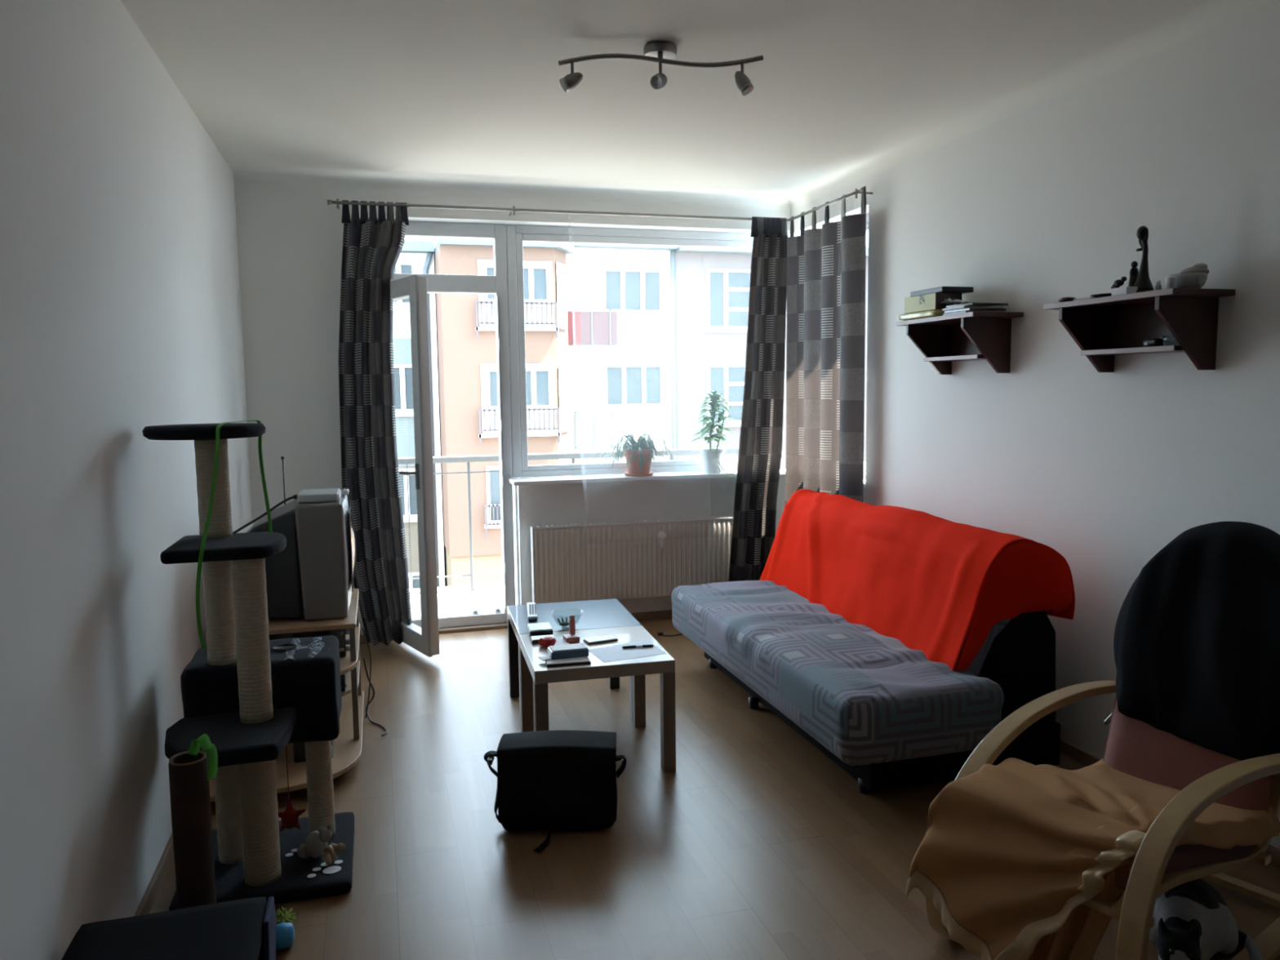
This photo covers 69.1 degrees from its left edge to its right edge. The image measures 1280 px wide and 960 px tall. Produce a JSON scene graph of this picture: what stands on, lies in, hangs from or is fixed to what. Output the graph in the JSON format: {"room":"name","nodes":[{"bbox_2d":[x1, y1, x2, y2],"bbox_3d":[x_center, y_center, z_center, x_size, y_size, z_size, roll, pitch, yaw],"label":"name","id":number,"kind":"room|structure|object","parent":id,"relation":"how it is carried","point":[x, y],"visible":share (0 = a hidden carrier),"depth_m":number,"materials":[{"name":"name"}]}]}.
{"room":"living room","nodes":[
{"label":"living room","id":0,"kind":"room"},
{"bbox_2d":[0,0,253,959],"bbox_3d":[-1.362,0.003,1.672,0.300,2.716,8.146,-2,6,-16],"label":"wall","id":1,"kind":"structure","parent":0,"point":[121,313],"depth_m":2.42,"materials":[{"name":"paint"}]},
{"bbox_2d":[133,833,173,916],"bbox_3d":[-1.189,1.323,1.828,0.016,0.055,7.506,-2,6,-16],"label":"baseboard","id":2,"kind":"structure","parent":1,"relation":"attached to","point":[148,900],"depth_m":2.82,"materials":[{"name":"brown wood"}]},
{"bbox_2d":[409,582,503,617],"bbox_3d":[-1.030,0.966,6.758,4.800,0.180,1.234,-2,6,-16],"label":"balcony floor","id":3,"kind":"structure","parent":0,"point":[486,597],"depth_m":6.80,"materials":[{"name":"concrete"}]},
{"bbox_2d":[397,447,738,591],"bbox_3d":[-1.149,0.325,7.087,4.800,1.032,0.060,-2,6,-16],"label":"balcony railing","id":4,"kind":"object","parent":3,"relation":"on","point":[484,458],"visible":0.35,"depth_m":7.06,"materials":[{"name":"grey metal"}]},
{"bbox_2d":[234,186,791,634],"bbox_3d":[-0.664,-0.429,5.906,3.367,2.716,0.340,-2,6,-16],"label":"wall","id":5,"kind":"structure","parent":0,"point":[290,242],"depth_m":5.37,"materials":[{"name":"paint"}]},
{"bbox_2d":[390,221,515,657],"bbox_3d":[-1.143,-0.284,5.412,0.872,2.494,0.758,-2,6,-16],"label":"door","id":6,"kind":"structure","parent":5,"relation":"in","point":[422,635],"depth_m":5.59,"materials":[{"name":"white plastic"}]},
{"bbox_2d":[438,622,507,633],"bbox_3d":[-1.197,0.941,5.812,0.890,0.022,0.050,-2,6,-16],"label":"trim","id":7,"kind":"structure","parent":5,"relation":"attached to","point":[495,626],"depth_m":5.84,"materials":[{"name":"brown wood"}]},
{"bbox_2d":[231,170,791,210],"bbox_3d":[-0.624,-1.726,5.577,3.367,0.070,0.070,-2,6,-16],"label":"trim","id":8,"kind":"structure","parent":5,"relation":"attached to","point":[242,179],"depth_m":5.54,"materials":[{"name":"paint"}]},
{"bbox_2d":[359,609,672,644],"bbox_3d":[-0.600,0.911,5.868,3.367,0.055,0.016,-2,6,-16],"label":"baseboard","id":9,"kind":"structure","parent":5,"relation":"attached to","point":[667,614],"depth_m":6.05,"materials":[{"name":"brown wood"}]},
{"bbox_2d":[327,187,872,222],"bbox_3d":[-0.212,-1.587,5.503,3.011,0.050,0.920,0,6,3],"label":"curtain rod","id":10,"kind":"object","parent":5,"relation":"attached to","point":[337,202],"visible":1,"depth_m":5.42,"materials":[{"name":"silver metal"}]},
{"bbox_2d":[338,200,412,646],"bbox_3d":[-1.500,-0.300,5.324,0.424,2.532,0.126,-2,6,-16],"label":"curtain","id":11,"kind":"object","parent":10,"relation":"hanging from","point":[372,247],"visible":0.99,"depth_m":5.29,"materials":[{"name":"grey fabric"}]},
{"bbox_2d":[728,216,788,582],"bbox_3d":[0.741,-0.397,5.951,0.434,2.518,0.123,-2,6,-16],"label":"curtain","id":12,"kind":"object","parent":10,"relation":"hanging from","point":[761,436],"visible":0.95,"depth_m":5.94,"materials":[{"name":"grey fabric"}]},
{"bbox_2d":[785,186,866,504],"bbox_3d":[1.081,-0.361,5.550,0.082,2.518,0.998,-2,6,-16],"label":"curtain","id":13,"kind":"object","parent":10,"relation":"hanging from","point":[826,266],"visible":0.77,"depth_m":5.43,"materials":[{"name":"grey fabric"}]},
{"bbox_2d":[529,515,733,604],"bbox_3d":[0.044,0.512,5.929,1.467,0.502,0.175,-2,6,-16],"label":"radiator","id":14,"kind":"object","parent":5,"relation":"attached to","point":[637,560],"visible":0.88,"depth_m":5.88,"materials":[{"name":"metal"}]},
{"bbox_2d":[531,515,733,528],"bbox_3d":[0.034,0.265,5.929,1.467,0.010,0.080,-2,6,-16],"label":"grille","id":15,"kind":"object","parent":14,"relation":"attached to","point":[728,519],"depth_m":5.90,"materials":[{"name":"white metal"}]},
{"bbox_2d":[506,224,790,477],"bbox_3d":[0.124,-0.833,6.080,1.964,1.566,0.070,-2,6,-16],"label":"window","id":16,"kind":"structure","parent":5,"relation":"in","point":[516,234],"depth_m":5.87,"materials":[{"name":"white plastic"}]},
{"bbox_2d":[508,467,865,488],"bbox_3d":[0.287,0.015,5.585,2.004,0.025,1.125,-2,6,-16],"label":"windowsill","id":17,"kind":"structure","parent":5,"relation":"attached to","point":[691,474],"depth_m":5.85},
{"bbox_2d":[599,430,673,476],"bbox_3d":[-0.023,-0.173,5.924,0.483,0.287,0.264,-2,6,-16],"label":"potted plant","id":18,"kind":"object","parent":17,"relation":"on","point":[638,456],"visible":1,"depth_m":5.86,"materials":[{"name":"green plant"}]},
{"bbox_2d":[688,390,738,514],"bbox_3d":[0.483,-0.187,6.066,0.263,0.795,0.310,4,8,41],"label":"potted plant","id":19,"kind":"object","parent":17,"relation":"on","point":[712,458],"visible":1,"depth_m":6.01,"materials":[{"name":"green plant"}]},
{"bbox_2d":[120,0,1204,197],"bbox_3d":[0.403,-1.519,2.029,4.007,0.200,8.146,-2,6,-16],"label":"ceiling","id":20,"kind":"structure","parent":0,"point":[458,91],"depth_m":3.62,"materials":[{"name":"paint"}]},
{"bbox_2d":[558,40,763,95],"bbox_3d":[0.074,-1.445,3.296,0.720,0.187,0.152,0,6,5],"label":"ceiling lamp","id":21,"kind":"object","parent":20,"relation":"attached to","point":[661,52],"visible":1,"depth_m":3.26,"materials":[{"name":"silver metal"}]},
{"bbox_2d":[148,617,1279,959],"bbox_3d":[0.457,1.349,2.248,4.007,0.120,8.006,-2,6,-16],"label":"floor","id":22,"kind":"structure","parent":0,"point":[758,845],"depth_m":3.07,"materials":[{"name":"laminate"}]},
{"bbox_2d":[61,896,276,959],"bbox_3d":[-0.981,1.165,1.904,0.403,0.352,0.503,-2,6,-16],"label":"storage box","id":23,"kind":"object","parent":22,"relation":"on","point":[244,929],"visible":1,"depth_m":2.01,"materials":[{"name":"black fabric"}]},
{"bbox_2d":[168,750,216,909],"bbox_3d":[-1.176,1.004,2.451,0.094,0.566,0.093,-2,6,-16],"label":"post","id":24,"kind":"object","parent":22,"relation":"on","point":[189,788],"visible":0.84,"depth_m":2.41,"materials":[{"name":"brown carpet"}]},
{"bbox_2d":[187,733,217,779],"bbox_3d":[-1.146,0.728,2.445,0.089,0.098,0.048,3,7,31],"label":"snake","id":25,"kind":"object","parent":24,"relation":"attached to","point":[204,741],"visible":1,"depth_m":2.44},
{"bbox_2d":[142,422,354,911],"bbox_3d":[-1.189,0.540,2.835,0.545,1.415,0.659,-2,6,-16],"label":"cat tree","id":26,"kind":"object","parent":22,"relation":"on","point":[254,695],"visible":0.95,"depth_m":2.81,"materials":[{"name":"fabric"}]},
{"bbox_2d":[195,420,271,648],"bbox_3d":[-1.222,0.148,2.791,0.068,0.643,0.388,1,6,13],"label":"ribbon","id":27,"kind":"object","parent":26,"relation":"hanging from","point":[218,427],"visible":0.9,"depth_m":2.67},
{"bbox_2d":[284,848,297,856],"bbox_3d":[-1.093,1.191,2.974,0.078,0.002,0.048,-2,6,-16],"label":"print","id":28,"kind":"object","parent":26,"relation":"on","point":[288,851],"depth_m":2.97},
{"bbox_2d":[297,824,345,865],"bbox_3d":[-1.006,1.142,2.925,0.145,0.108,0.073,2,6,24],"label":"plush toy","id":29,"kind":"object","parent":26,"relation":"on","point":[315,845],"visible":1,"depth_m":2.91,"materials":[{"name":"grey fabric"}]},
{"bbox_2d":[306,859,342,878],"bbox_3d":[-0.971,1.200,2.866,0.102,0.002,0.085,-2,6,-16],"label":"print","id":30,"kind":"object","parent":26,"relation":"on","point":[316,869],"depth_m":2.86},
{"bbox_2d":[204,588,364,801],"bbox_3d":[-1.467,0.863,3.884,0.570,0.568,1.080,-2,6,-16],"label":"tv stand","id":31,"kind":"object","parent":22,"relation":"on","point":[348,748],"visible":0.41,"depth_m":3.79,"materials":[{"name":"brown wood"}]},
{"bbox_2d":[208,690,364,801],"bbox_3d":[-1.461,1.086,3.897,0.570,0.020,1.060,-2,6,-16],"label":"shelf","id":32,"kind":"object","parent":31,"relation":"attached to","point":[348,748],"depth_m":3.68,"materials":[{"name":"brown wood"}]},
{"bbox_2d":[245,490,356,620],"bbox_3d":[-1.497,0.319,4.027,0.514,0.482,0.530,-2,6,-16],"label":"television","id":33,"kind":"object","parent":31,"relation":"on","point":[313,575],"visible":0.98,"depth_m":3.81,"materials":[{"name":"grey plastic"}]},
{"bbox_2d":[232,495,293,533],"bbox_3d":[-1.635,0.329,3.924,0.377,0.526,0.038,0,6,5],"label":"cable","id":34,"kind":"object","parent":33,"relation":"attached to","point":[292,496],"visible":0.52,"depth_m":3.89,"materials":[{"name":"black plastic"}]},
{"bbox_2d":[280,456,285,505],"bbox_3d":[-1.636,0.211,4.295,0.090,0.646,0.090,-2,6,-16],"label":"antenna","id":35,"kind":"object","parent":33,"relation":"on","point":[282,458],"visible":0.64,"depth_m":4.27,"materials":[{"name":"black plastic"}]},
{"bbox_2d":[293,488,341,502],"bbox_3d":[-1.365,0.066,3.930,0.185,0.034,0.220,-2,6,-16],"label":"box","id":36,"kind":"object","parent":33,"relation":"on","point":[311,495],"visible":1,"depth_m":3.84,"materials":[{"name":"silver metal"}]},
{"bbox_2d":[342,488,349,494],"bbox_3d":[-1.305,0.053,4.123,0.024,0.020,0.100,-2,6,-16],"label":"adapter","id":37,"kind":"object","parent":33,"relation":"on","point":[345,491],"visible":1,"depth_m":4.08,"materials":[{"name":"plastic"}]},
{"bbox_2d":[268,628,350,657],"bbox_3d":[-1.461,0.665,4.014,0.410,0.124,0.438,-2,6,-16],"label":"stereo","id":38,"kind":"object","parent":31,"relation":"on","point":[342,635],"visible":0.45,"depth_m":3.84,"materials":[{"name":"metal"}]},
{"bbox_2d":[293,739,334,762],"bbox_3d":[-1.298,0.940,3.698,0.152,0.304,0.183,-2,6,-16],"label":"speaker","id":39,"kind":"object","parent":31,"relation":"on","point":[299,748],"visible":0.19,"depth_m":3.61},
{"bbox_2d":[339,622,359,675],"bbox_3d":[-1.497,0.743,3.968,0.566,0.020,0.840,-2,6,-16],"label":"shelf","id":40,"kind":"object","parent":31,"relation":"attached to","point":[348,664],"depth_m":3.82,"materials":[{"name":"brown wood"}]},
{"bbox_2d":[341,660,359,697],"bbox_3d":[-1.531,0.892,4.099,0.560,0.018,0.600,-2,6,-16],"label":"shelf","id":41,"kind":"object","parent":31,"relation":"attached to","point":[348,686],"depth_m":4.07,"materials":[{"name":"brown wood"}]},
{"bbox_2d":[362,627,387,736],"bbox_3d":[-1.216,0.909,4.217,0.060,0.400,0.382,-4,6,-27],"label":"cable","id":42,"kind":"object","parent":31,"relation":"hanging from","point":[364,661],"visible":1,"depth_m":4.33,"materials":[{"name":"black plastic"}]},
{"bbox_2d":[275,922,294,949],"bbox_3d":[-0.984,1.244,2.529,0.081,0.066,0.068,-2,6,-16],"label":"flower pot","id":43,"kind":"object","parent":22,"relation":"on","point":[285,931],"visible":0.54,"depth_m":2.51,"materials":[{"name":"blue ceramic"}]},
{"bbox_2d":[275,906,296,924],"bbox_3d":[-1.025,1.235,2.610,0.109,0.062,0.064,-2,6,-16],"label":"plant","id":44,"kind":"object","parent":43,"relation":"in","point":[282,915],"visible":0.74,"depth_m":2.61,"materials":[{"name":"green plant"}]},
{"bbox_2d":[483,729,626,853],"bbox_3d":[-0.281,1.046,3.198,0.480,0.317,0.334,-2,6,-16],"label":"shoulder bag","id":45,"kind":"object","parent":22,"relation":"on","point":[549,780],"visible":1,"depth_m":3.13,"materials":[{"name":"black fabric"}]},
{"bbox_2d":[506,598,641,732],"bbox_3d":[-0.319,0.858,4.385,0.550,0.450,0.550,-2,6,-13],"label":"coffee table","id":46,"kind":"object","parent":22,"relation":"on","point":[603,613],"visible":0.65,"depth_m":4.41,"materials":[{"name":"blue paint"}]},
{"bbox_2d":[526,602,537,621],"bbox_3d":[-0.511,0.621,4.395,0.045,0.024,0.292,-1,6,-8],"label":"remote control","id":47,"kind":"object","parent":46,"relation":"on","point":[531,606],"visible":1,"depth_m":4.33,"materials":[{"name":"white plastic"}]},
{"bbox_2d":[557,611,583,627],"bbox_3d":[-0.324,0.622,4.130,0.148,0.071,0.148,-2,6,-16],"label":"glass bowl","id":48,"kind":"object","parent":46,"relation":"on","point":[562,623],"visible":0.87,"depth_m":4.12,"materials":[{"name":"clear glass"}]},
{"bbox_2d":[519,625,675,772],"bbox_3d":[-0.191,0.910,3.851,0.550,0.450,0.550,-2,6,-13],"label":"coffee table","id":49,"kind":"object","parent":22,"relation":"on","point":[532,668],"visible":0.77,"depth_m":3.65,"materials":[{"name":"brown wood"}]},
{"bbox_2d":[526,622,553,637],"bbox_3d":[-0.436,0.652,4.038,0.100,0.031,0.130,-2,6,-13],"label":"case","id":50,"kind":"object","parent":49,"relation":"on","point":[535,628],"visible":0.94,"depth_m":4.00,"materials":[{"name":"black plastic"}]},
{"bbox_2d":[530,634,555,644],"bbox_3d":[-0.409,0.671,3.917,0.100,0.017,0.070,-2,6,-13],"label":"tin","id":51,"kind":"object","parent":49,"relation":"on","point":[535,639],"visible":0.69,"depth_m":3.90,"materials":[{"name":"silver metal"}]},
{"bbox_2d":[537,635,555,647],"bbox_3d":[-0.379,0.667,3.837,0.064,0.040,0.064,-6,8,-43],"label":"trinket","id":52,"kind":"object","parent":49,"relation":"on","point":[547,641],"visible":0.97,"depth_m":3.82,"materials":[{"name":"red plastic"}]},
{"bbox_2d":[554,638,569,645],"bbox_3d":[-0.336,0.680,3.884,0.080,0.004,0.127,-2,6,-10],"label":"napkin","id":53,"kind":"object","parent":49,"relation":"on","point":[558,641],"visible":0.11,"depth_m":3.88,"materials":[{"name":"white paper"}]},
{"bbox_2d":[545,656,591,667],"bbox_3d":[-0.282,0.702,3.614,0.172,0.012,0.105,-2,6,-12],"label":"notebook","id":54,"kind":"object","parent":49,"relation":"on","point":[583,660],"visible":0.73,"depth_m":3.58,"materials":[{"name":"paper"}]},
{"bbox_2d":[537,643,588,661],"bbox_3d":[-0.304,0.675,3.652,0.194,0.033,0.091,-2,6,-16],"label":"gadget","id":55,"kind":"object","parent":54,"relation":"on","point":[577,650],"visible":1,"depth_m":3.63,"materials":[{"name":"blue paint"}]},
{"bbox_2d":[563,633,579,643],"bbox_3d":[-0.289,0.667,3.914,0.058,0.023,0.062,-3,6,-19],"label":"box","id":56,"kind":"object","parent":49,"relation":"on","point":[569,638],"visible":1,"depth_m":3.89,"materials":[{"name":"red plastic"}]},
{"bbox_2d":[568,614,575,635],"bbox_3d":[-0.286,0.611,3.920,0.025,0.084,0.012,-2,6,-16],"label":"lighter","id":57,"kind":"object","parent":56,"relation":"on","point":[571,621],"visible":1,"depth_m":3.92,"materials":[{"name":"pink plastic"}]},
{"bbox_2d":[583,635,617,644],"bbox_3d":[-0.166,0.672,3.908,0.132,0.011,0.066,-3,6,-25],"label":"smartphone","id":58,"kind":"object","parent":49,"relation":"on","point":[607,638],"visible":1,"depth_m":3.89,"materials":[{"name":"black plastic"}]},
{"bbox_2d":[588,640,666,662],"bbox_3d":[-0.053,0.691,3.755,0.288,0.001,0.210,-3,6,-25],"label":"paper sheet","id":59,"kind":"object","parent":49,"relation":"on","point":[611,653],"visible":0.86,"depth_m":3.74,"materials":[{"name":"white paper"}]},
{"bbox_2d":[622,644,653,648],"bbox_3d":[-0.009,0.681,3.798,0.131,0.011,0.011,-2,6,-9],"label":"pen","id":60,"kind":"object","parent":59,"relation":"on","point":[649,645],"visible":1,"depth_m":3.79,"materials":[{"name":"black plastic"}]},
{"bbox_2d":[657,631,682,636],"bbox_3d":[0.304,0.934,5.719,0.398,0.018,0.065,-3,6,-20],"label":"power cord","id":61,"kind":"object","parent":22,"relation":"on","point":[660,633],"visible":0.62,"depth_m":5.66,"materials":[{"name":"black plastic"}]},
{"bbox_2d":[671,580,1060,794],"bbox_3d":[0.915,0.659,4.252,1.032,0.844,2.006,-2,6,-16],"label":"sofa","id":62,"kind":"object","parent":22,"relation":"on","point":[890,716],"visible":0.67,"depth_m":3.55,"materials":[{"name":"fabric"}]},
{"bbox_2d":[760,488,1075,671],"bbox_3d":[1.161,0.407,4.368,0.527,0.578,1.944,-2,6,-16],"label":"throw blanket","id":63,"kind":"object","parent":62,"relation":"on","point":[920,580],"visible":0.84,"depth_m":3.90,"materials":[{"name":"red fabric"}]},
{"bbox_2d":[925,680,1279,959],"bbox_3d":[1.372,0.783,2.544,1.236,0.926,0.596,-5,7,-36],"label":"armchair","id":64,"kind":"object","parent":22,"relation":"on","point":[1204,776],"visible":0.39,"depth_m":2.48,"materials":[{"name":"brown wood"}]},
{"bbox_2d":[905,757,1279,959],"bbox_3d":[1.245,0.991,2.473,0.918,0.479,0.560,-4,7,-31],"label":"blanket","id":65,"kind":"object","parent":64,"relation":"on","point":[1011,853],"visible":0.86,"depth_m":2.29,"materials":[{"name":"beige fabric"}]},
{"bbox_2d":[1114,844,1255,890],"bbox_3d":[1.273,0.931,2.483,0.743,0.219,0.460,-5,7,-36],"label":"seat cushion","id":66,"kind":"object","parent":64,"relation":"on","point":[1187,863],"depth_m":2.27,"materials":[{"name":"fabric"}]},
{"bbox_2d":[1102,695,1274,812],"bbox_3d":[1.640,0.633,2.730,0.309,0.670,0.450,-5,7,-36],"label":"cushion","id":67,"kind":"object","parent":64,"relation":"on","point":[1135,748],"depth_m":2.69,"materials":[{"name":"pink fabric"}]},
{"bbox_2d":[1113,520,1279,760],"bbox_3d":[1.706,0.441,2.739,0.370,0.622,0.541,-5,7,-37],"label":"garment","id":68,"kind":"object","parent":64,"relation":"on","point":[1197,637],"visible":1,"depth_m":2.67,"materials":[{"name":"fabric"}]},
{"bbox_2d":[1149,878,1263,959],"bbox_3d":[1.459,1.148,2.384,0.277,0.226,0.423,2,6,22],"label":"cat","id":69,"kind":"object","parent":22,"relation":"on","point":[1193,921],"visible":0.83,"depth_m":2.33},
{"bbox_2d":[787,0,1279,848],"bbox_3d":[2.184,-0.139,2.670,0.340,2.716,8.146,-2,6,-16],"label":"wall","id":70,"kind":"structure","parent":0,"point":[1046,202],"depth_m":3.60,"materials":[{"name":"paint"}]},
{"bbox_2d":[863,213,868,479],"bbox_3d":[1.268,-0.808,5.782,0.066,1.550,1.130,-2,6,-16],"label":"window","id":71,"kind":"structure","parent":70,"relation":"in","point":[867,214],"depth_m":5.41,"materials":[{"name":"white plastic"}]},
{"bbox_2d":[895,311,1023,374],"bbox_3d":[1.427,-0.608,4.203,0.250,0.255,0.598,-2,6,-16],"label":"wall shelf","id":72,"kind":"object","parent":70,"relation":"attached to","point":[944,340],"visible":1,"depth_m":4.13,"materials":[{"name":"brown wood"}]},
{"bbox_2d":[898,309,944,320],"bbox_3d":[1.353,-0.762,4.303,0.173,0.035,0.302,-2,6,-16],"label":"pack","id":73,"kind":"object","parent":72,"relation":"on","point":[935,313],"visible":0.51,"depth_m":4.24},
{"bbox_2d":[904,292,961,313],"bbox_3d":[1.351,-0.815,4.292,0.135,0.074,0.257,-2,6,-16],"label":"cardboard box","id":74,"kind":"object","parent":73,"relation":"on","point":[932,301],"visible":0.71,"depth_m":4.20,"materials":[{"name":"beige cardboard"}]},
{"bbox_2d":[910,286,973,297],"bbox_3d":[1.384,-0.864,4.269,0.160,0.024,0.260,-2,6,-16],"label":"case","id":75,"kind":"object","parent":74,"relation":"on","point":[963,290],"visible":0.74,"depth_m":4.16,"materials":[{"name":"plastic"}]},
{"bbox_2d":[942,310,1004,315],"bbox_3d":[1.458,-0.728,4.063,0.190,0.010,0.170,-2,6,-16],"label":"case","id":76,"kind":"object","parent":72,"relation":"on","point":[966,311],"visible":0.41,"depth_m":4.00,"materials":[{"name":"grey plastic"}]},
{"bbox_2d":[944,307,1006,313],"bbox_3d":[1.464,-0.739,4.059,0.190,0.010,0.170,-3,6,-19],"label":"case","id":77,"kind":"object","parent":76,"relation":"on","point":[967,308],"visible":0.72,"depth_m":3.98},
{"bbox_2d":[942,305,1003,311],"bbox_3d":[1.453,-0.750,4.060,0.197,0.010,0.177,-2,6,-16],"label":"case","id":78,"kind":"object","parent":77,"relation":"on","point":[962,306],"visible":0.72,"depth_m":3.99,"materials":[{"name":"grey plastic"}]},
{"bbox_2d":[946,302,1008,307],"bbox_3d":[1.470,-0.760,4.053,0.190,0.010,0.170,-3,6,-20],"label":"case","id":79,"kind":"object","parent":78,"relation":"on","point":[972,303],"visible":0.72,"depth_m":3.98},
{"bbox_2d":[941,297,968,304],"bbox_3d":[1.398,-0.790,4.119,0.101,0.028,0.071,-2,6,-16],"label":"plastic bag","id":80,"kind":"object","parent":79,"relation":"on","point":[949,300],"visible":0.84,"depth_m":4.10,"materials":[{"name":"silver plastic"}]},
{"bbox_2d":[786,0,1278,210],"bbox_3d":[1.976,-1.445,2.464,0.070,0.070,7.506,-2,6,-16],"label":"trim","id":81,"kind":"structure","parent":70,"relation":"attached to","point":[1202,17],"depth_m":3.68,"materials":[{"name":"paint"}]},
{"bbox_2d":[1043,288,1235,372],"bbox_3d":[1.705,-0.505,3.228,0.250,0.255,0.587,-2,6,-16],"label":"wall shelf","id":82,"kind":"object","parent":70,"relation":"attached to","point":[1186,319],"visible":1,"depth_m":3.22,"materials":[{"name":"brown wood"}]},
{"bbox_2d":[1058,297,1075,302],"bbox_3d":[1.567,-0.661,3.406,0.056,0.020,0.070,-2,6,-16],"label":"pouch","id":83,"kind":"object","parent":82,"relation":"on","point":[1064,299],"visible":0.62,"depth_m":3.38,"materials":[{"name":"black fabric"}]},
{"bbox_2d":[1073,297,1092,300],"bbox_3d":[1.593,-0.645,3.316,0.050,0.006,0.070,-4,6,-27],"label":"note","id":84,"kind":"object","parent":82,"relation":"on","point":[1089,297],"visible":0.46,"depth_m":3.30,"materials":[{"name":"white paper"}]},
{"bbox_2d":[1090,293,1111,297],"bbox_3d":[1.645,-0.645,3.263,0.116,0.013,0.115,-2,6,-16],"label":"dish","id":85,"kind":"object","parent":82,"relation":"on","point":[1095,295],"visible":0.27,"depth_m":3.23,"materials":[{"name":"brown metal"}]},
{"bbox_2d":[1111,276,1126,288],"bbox_3d":[1.637,-0.661,3.179,0.030,0.065,0.061,-2,6,-16],"label":"figurine","id":86,"kind":"object","parent":82,"relation":"on","point":[1117,283],"visible":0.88,"depth_m":3.16,"materials":[{"name":"brown metal"}]},
{"bbox_2d":[1111,286,1137,295],"bbox_3d":[1.636,-0.637,3.137,0.045,0.025,0.068,-2,6,-16],"label":"block","id":87,"kind":"object","parent":82,"relation":"on","point":[1126,290],"visible":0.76,"depth_m":3.11,"materials":[{"name":"white"}]},
{"bbox_2d":[1128,226,1153,292],"bbox_3d":[1.690,-0.739,3.126,0.084,0.229,0.083,-2,6,-16],"label":"statuette","id":88,"kind":"object","parent":82,"relation":"on","point":[1140,278],"visible":0.91,"depth_m":3.11,"materials":[{"name":"brown metal"}]},
{"bbox_2d":[1142,337,1163,346],"bbox_3d":[1.748,-0.469,3.174,0.049,0.028,0.060,-2,6,-16],"label":"trinket","id":89,"kind":"object","parent":82,"relation":"on","point":[1147,342],"visible":0.87,"depth_m":3.15,"materials":[{"name":"brown metal"}]},
{"bbox_2d":[1154,280,1161,290],"bbox_3d":[1.683,-0.630,3.018,0.020,0.034,0.020,-2,6,-16],"label":"bottle","id":90,"kind":"object","parent":82,"relation":"on","point":[1157,286],"visible":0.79,"depth_m":3.01,"materials":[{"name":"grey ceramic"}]},
{"bbox_2d":[1164,275,1177,288],"bbox_3d":[1.683,-0.625,2.945,0.033,0.038,0.033,-2,6,-16],"label":"tin","id":91,"kind":"object","parent":82,"relation":"on","point":[1170,282],"visible":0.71,"depth_m":2.93,"materials":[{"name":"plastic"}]},
{"bbox_2d":[1169,263,1209,288],"bbox_3d":[1.764,-0.652,2.987,0.108,0.082,0.110,-5,7,-35],"label":"ceramic bowl","id":92,"kind":"object","parent":82,"relation":"on","point":[1196,276],"visible":0.79,"depth_m":2.95,"materials":[{"name":"grey ceramic"}]},
{"bbox_2d":[1059,737,1279,867],"bbox_3d":[2.034,1.193,2.735,0.016,0.055,7.506,-2,6,-16],"label":"baseboard","id":93,"kind":"structure","parent":70,"relation":"attached to","point":[1068,748],"depth_m":3.67,"materials":[{"name":"brown wood"}]},
{"label":"outside","id":94,"kind":"structure","parent":0,"visible":0},
{"bbox_3d":[-6.700,4.906,33.758,85.000,0.300,52.600,-2,6,-16],"label":"trim","id":95,"kind":"structure","parent":94,"visible":0},
{"bbox_2d":[392,240,444,589],"bbox_3d":[-11.537,-0.776,27.339,10.660,12.400,7.600,-2,6,-16],"label":"house","id":96,"kind":"structure","parent":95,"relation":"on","point":[415,257],"depth_m":25.17,"materials":[{"name":"white paint"}]},
{"bbox_2d":[434,238,573,586],"bbox_3d":[-4.414,-0.647,28.312,3.520,11.780,9.250,-2,6,-16],"label":"house","id":97,"kind":"structure","parent":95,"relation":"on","point":[465,323],"depth_m":23.83,"materials":[{"name":"orange paint"}]},
{"bbox_2d":[566,243,678,475],"bbox_3d":[-1.550,-1.010,29.684,3.760,12.160,8.120,-2,6,-16],"label":"house","id":98,"kind":"structure","parent":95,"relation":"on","point":[621,328],"depth_m":26.55,"materials":[{"name":"white paint"}]},
{"bbox_2d":[675,246,868,471],"bbox_3d":[4.767,-1.276,31.783,9.530,12.120,7.500,-2,6,-16],"label":"house","id":99,"kind":"structure","parent":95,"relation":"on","point":[712,284],"depth_m":27.31,"materials":[{"name":"white paint"}]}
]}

